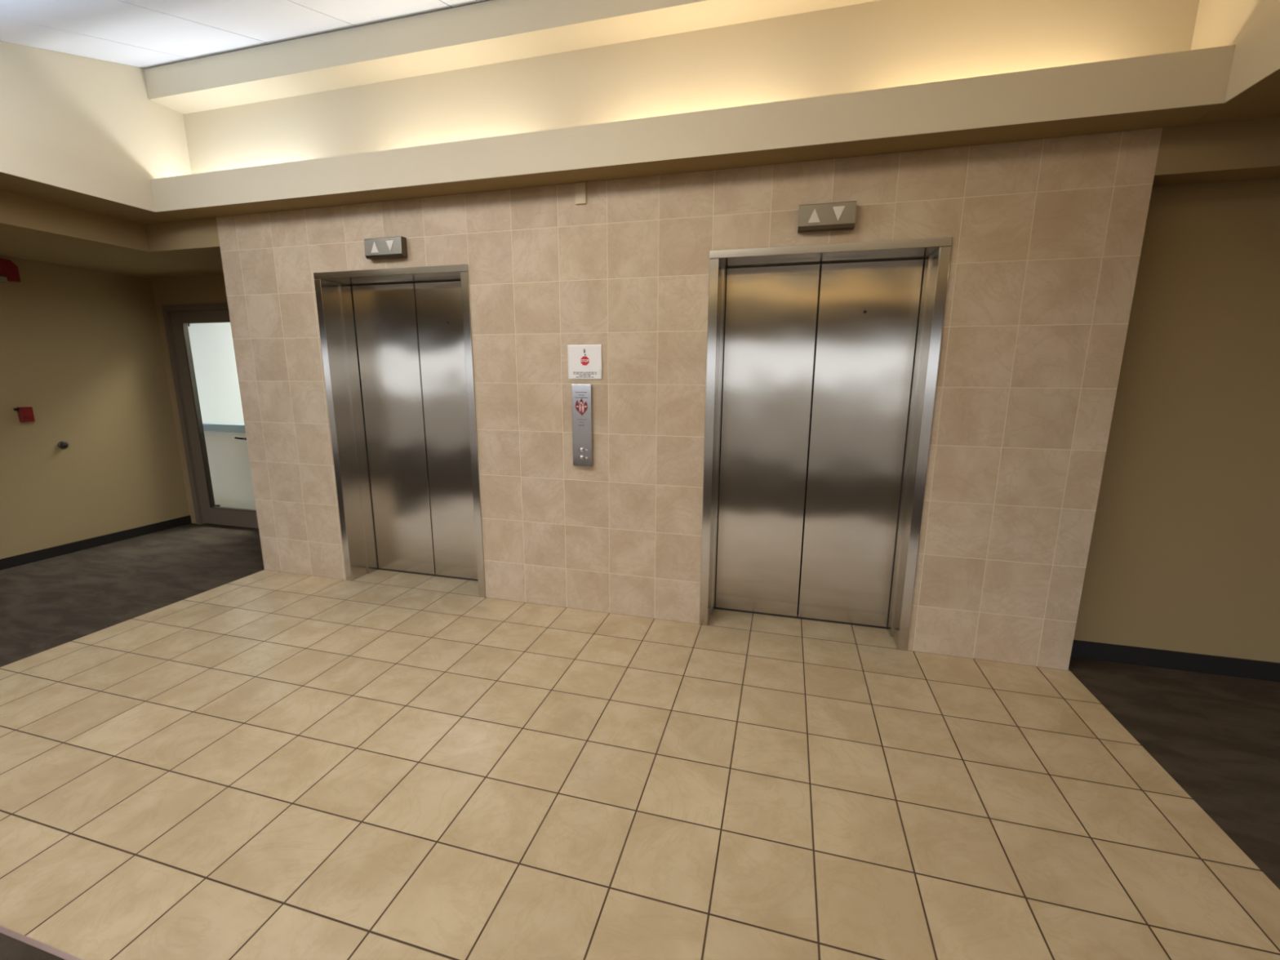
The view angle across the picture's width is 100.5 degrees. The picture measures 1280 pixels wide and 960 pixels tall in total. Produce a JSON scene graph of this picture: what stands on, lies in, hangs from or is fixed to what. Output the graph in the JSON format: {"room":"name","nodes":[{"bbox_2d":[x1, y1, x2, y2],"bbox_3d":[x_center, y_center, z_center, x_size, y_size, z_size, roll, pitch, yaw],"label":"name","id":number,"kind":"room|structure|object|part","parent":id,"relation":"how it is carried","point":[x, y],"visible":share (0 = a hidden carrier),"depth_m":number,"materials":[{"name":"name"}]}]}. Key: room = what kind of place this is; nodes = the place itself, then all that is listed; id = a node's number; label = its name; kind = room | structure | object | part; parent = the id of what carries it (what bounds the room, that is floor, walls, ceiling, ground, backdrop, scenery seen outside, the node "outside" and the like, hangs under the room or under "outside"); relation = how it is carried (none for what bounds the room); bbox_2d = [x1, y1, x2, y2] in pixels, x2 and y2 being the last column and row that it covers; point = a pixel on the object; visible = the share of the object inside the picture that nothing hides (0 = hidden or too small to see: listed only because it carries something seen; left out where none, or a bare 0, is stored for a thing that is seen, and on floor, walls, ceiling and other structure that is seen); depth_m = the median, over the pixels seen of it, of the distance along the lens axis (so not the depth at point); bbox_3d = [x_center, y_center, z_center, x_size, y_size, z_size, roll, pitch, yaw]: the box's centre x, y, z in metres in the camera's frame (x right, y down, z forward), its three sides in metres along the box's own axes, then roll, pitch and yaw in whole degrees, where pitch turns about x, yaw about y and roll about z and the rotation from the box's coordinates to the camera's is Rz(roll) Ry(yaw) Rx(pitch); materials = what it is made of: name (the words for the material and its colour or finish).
{"room":"elevator lobby","nodes":[
{"label":"elevator lobby","id":0,"kind":"room"},
{"bbox_2d":[0,255,189,559],"bbox_3d":[-5.068,-0.687,4.306,0.150,2.725,2.200,3,11,15],"label":"wall","id":1,"kind":"structure","parent":0,"point":[81,348],"depth_m":4.66,"materials":[{"name":"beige paint"}]},
{"bbox_2d":[0,257,20,282],"bbox_3d":[-4.953,-1.629,4.129,0.060,0.180,0.172,3,11,15],"label":"fire alarm strobe","id":2,"kind":"object","parent":1,"relation":"attached to","point":[9,271],"visible":1,"depth_m":4.15,"materials":[{"name":"red plastic"}]},
{"bbox_2d":[13,406,35,422],"bbox_3d":[-4.970,-0.529,4.304,0.058,0.118,0.094,3,11,15],"label":"alarm pull station","id":3,"kind":"object","parent":1,"relation":"attached to","point":[25,414],"visible":1,"depth_m":4.30,"materials":[{"name":"red plastic"}]},
{"bbox_3d":[-4.946,-0.519,4.310,0.013,0.025,0.054,3,11,15],"label":"pull handle","id":4,"kind":"part","parent":3,"relation":"part of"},
{"bbox_2d":[57,440,68,448],"bbox_3d":[-4.923,-0.300,4.558,0.042,0.068,0.068,3,11,15],"label":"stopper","id":5,"kind":"object","parent":1,"relation":"attached to","point":[62,444],"visible":1,"depth_m":4.54,"materials":[{"name":"metal"}]},
{"bbox_2d":[0,515,191,570],"bbox_3d":[-4.996,0.613,4.539,0.012,0.085,2.200,3,11,15],"label":"baseboard","id":6,"kind":"structure","parent":1,"relation":"attached to","point":[38,555],"depth_m":4.76,"materials":[{"name":"rubber"}]},
{"bbox_2d":[0,40,191,212],"bbox_3d":[-3.975,-1.879,1.311,0.060,0.975,5.440,3,11,15],"label":"wall","id":7,"kind":"structure","parent":0,"point":[91,126],"depth_m":3.27,"materials":[{"name":"beige paint"}]},
{"bbox_2d":[150,44,1235,212],"bbox_3d":[-0.481,-1.780,2.898,5.874,0.205,0.050,3,11,15],"label":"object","id":8,"kind":"structure","parent":7,"relation":"attached to","point":[1199,77],"depth_m":2.59,"materials":[{"name":"beige paint"}]},
{"bbox_2d":[151,274,227,523],"bbox_3d":[-3.724,-0.856,5.140,2.295,2.750,0.150,3,11,15],"label":"wall","id":9,"kind":"structure","parent":0,"point":[211,288],"depth_m":5.10,"materials":[{"name":"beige paint"}]},
{"bbox_2d":[161,302,258,528],"bbox_3d":[-4.101,-0.596,5.270,1.030,2.185,0.198,3,11,15],"label":"door","id":10,"kind":"structure","parent":9,"relation":"in","point":[177,318],"depth_m":5.31,"materials":[{"name":"paint"}]},
{"bbox_3d":[-3.842,-0.402,5.162,0.157,0.052,0.058,3,11,15],"label":"handle","id":11,"kind":"part","parent":10,"relation":"part of","materials":[{"name":"black metal"}]},
{"bbox_2d":[187,322,244,424],"bbox_3d":[-3.912,-1.160,6.691,4.600,2.750,0.100,3,11,15],"label":"wall","id":12,"kind":"structure","parent":0,"point":[212,348],"depth_m":7.06,"materials":[{"name":"white paint"}]},
{"bbox_2d":[204,431,256,510],"bbox_3d":[-4.167,-0.092,5.966,4.600,0.930,0.100,3,11,15],"label":"wall","id":13,"kind":"structure","parent":0,"point":[228,456],"depth_m":6.04,"materials":[{"name":"beige paint"}]},
{"bbox_2d":[202,422,245,432],"bbox_3d":[-4.185,-0.554,5.800,4.400,0.090,0.055,3,11,15],"label":"handrail","id":14,"kind":"object","parent":13,"relation":"attached to","point":[228,428],"visible":0.07,"depth_m":5.88,"materials":[{"name":"silver metal"}]},
{"bbox_2d":[0,0,491,68],"bbox_3d":[-1.145,-1.906,0.385,5.875,0.540,5.188,3,11,15],"label":"ceiling","id":15,"kind":"structure","parent":0,"point":[141,33],"depth_m":2.89,"materials":[{"name":"white paint"}]},
{"bbox_2d":[144,0,879,114],"bbox_3d":[-0.430,-2.544,2.925,5.875,0.255,0.270,3,11,15],"label":"ceiling","id":16,"kind":"structure","parent":0,"point":[493,31],"depth_m":3.04,"materials":[{"name":"beige paint"}]},
{"bbox_2d":[0,523,1279,959],"bbox_3d":[-2.712,1.193,1.984,17.600,0.050,6.250,3,11,15],"label":"floor","id":17,"kind":"structure","parent":0,"point":[265,764],"depth_m":2.05,"materials":[{"name":"tile"}]},
{"bbox_2d":[0,925,82,959],"bbox_3d":[-0.986,1.336,1.288,5.503,0.052,0.012,3,11,15],"label":"trim","id":18,"kind":"structure","parent":17,"relation":"on","point":[4,931],"depth_m":1.46,"materials":[{"name":"grey metal"}]},
{"bbox_2d":[0,69,1279,279],"bbox_3d":[-2.713,-1.325,1.442,17.600,0.300,6.150,3,11,15],"label":"ceiling","id":19,"kind":"structure","parent":0,"point":[1262,100],"depth_m":3.30,"materials":[{"name":"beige paint"}]},
{"bbox_2d":[216,127,1162,670],"bbox_3d":[-0.313,-0.446,3.453,5.500,2.625,0.300,3,11,15],"label":"wall","id":20,"kind":"structure","parent":0,"point":[1047,234],"depth_m":3.05,"materials":[{"name":"tile"}]},
{"bbox_2d":[364,235,408,260],"bbox_3d":[-1.638,-1.493,3.430,0.280,0.120,0.057,3,11,15],"label":"lantern","id":21,"kind":"object","parent":20,"relation":"attached to","point":[391,247],"visible":1,"depth_m":3.41,"materials":[{"name":"metal"}]},
{"bbox_2d":[313,264,485,597],"bbox_3d":[-1.617,-0.319,3.833,1.189,2.218,0.306,3,11,15],"label":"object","id":22,"kind":"object","parent":20,"relation":"attached to","point":[397,344],"visible":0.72,"depth_m":3.91,"materials":[{"name":"metal"}]},
{"bbox_3d":[-1.859,-0.354,4.024,0.560,2.185,0.032,3,11,15],"label":"door panel","id":23,"kind":"part","parent":22,"relation":"part of","materials":[{"name":"metal"}]},
{"bbox_3d":[-1.310,-0.323,3.877,0.560,2.185,0.032,3,11,15],"label":"door panel","id":24,"kind":"part","parent":22,"relation":"part of","materials":[{"name":"metal"}]},
{"bbox_2d":[574,182,586,204],"bbox_3d":[-0.341,-1.647,3.063,0.067,0.112,0.012,3,11,15],"label":"cover plate","id":25,"kind":"object","parent":20,"relation":"attached to","point":[580,188],"visible":1,"depth_m":3.06,"materials":[{"name":"beige plastic"}]},
{"bbox_2d":[571,384,592,466],"bbox_3d":[-0.359,-0.337,3.313,0.127,0.508,0.031,3,11,15],"label":"panel","id":26,"kind":"object","parent":20,"relation":"attached to","point":[581,394],"visible":1,"depth_m":3.31,"materials":[{"name":"metal"}]},
{"bbox_2d":[567,344,601,379],"bbox_3d":[-0.337,-0.717,3.242,0.224,0.207,0.011,3,11,15],"label":"notice sheet","id":27,"kind":"object","parent":20,"relation":"attached to","point":[584,361],"visible":1,"depth_m":3.25,"materials":[{"name":"paper"}]},
{"bbox_2d":[699,236,952,650],"bbox_3d":[0.997,-0.170,3.135,1.198,2.218,0.306,3,11,15],"label":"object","id":28,"kind":"object","parent":20,"relation":"attached to","point":[823,359],"visible":1,"depth_m":3.18,"materials":[{"name":"metal"}]},
{"bbox_3d":[0.753,-0.205,3.326,0.565,2.185,0.032,3,11,15],"label":"door panel","id":29,"kind":"part","parent":28,"relation":"part of","materials":[{"name":"metal"}]},
{"bbox_3d":[1.306,-0.174,3.179,0.565,2.185,0.032,3,11,15],"label":"door panel","id":30,"kind":"part","parent":28,"relation":"part of","materials":[{"name":"metal"}]},
{"bbox_2d":[797,200,856,232],"bbox_3d":[0.958,-1.352,2.736,0.276,0.122,0.057,3,11,15],"label":"lantern","id":31,"kind":"object","parent":20,"relation":"attached to","point":[841,215],"visible":1,"depth_m":2.72,"materials":[{"name":"metal"}]},
{"bbox_2d":[182,0,1199,173],"bbox_3d":[-0.404,-2.113,3.115,5.875,0.665,0.055,3,11,15],"label":"wall","id":32,"kind":"structure","parent":0,"point":[880,44],"depth_m":2.86,"materials":[{"name":"beige paint"}]},
{"bbox_2d":[1073,177,1279,662],"bbox_3d":[4.389,-0.243,2.270,4.205,2.725,0.100,3,11,15],"label":"wall","id":33,"kind":"structure","parent":0,"point":[1184,554],"depth_m":2.67,"materials":[{"name":"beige paint"}]},
{"bbox_2d":[1070,640,1279,682],"bbox_3d":[4.368,1.055,2.469,4.205,0.100,0.012,3,11,15],"label":"baseboard","id":34,"kind":"structure","parent":33,"relation":"attached to","point":[1171,660],"depth_m":2.86,"materials":[{"name":"rubber"}]},
{"bbox_2d":[1152,116,1279,186],"bbox_3d":[4.358,-1.398,1.906,4.205,0.268,0.180,3,11,15],"label":"ceiling","id":35,"kind":"structure","parent":0,"point":[1249,149],"depth_m":2.33,"materials":[{"name":"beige paint"}]},
{"bbox_2d":[1190,0,1279,103],"bbox_3d":[1.750,-1.552,-0.218,0.060,0.975,5.440,3,11,15],"label":"wall","id":36,"kind":"structure","parent":0,"point":[1253,26],"depth_m":2.06,"materials":[{"name":"beige paint"}]}
]}

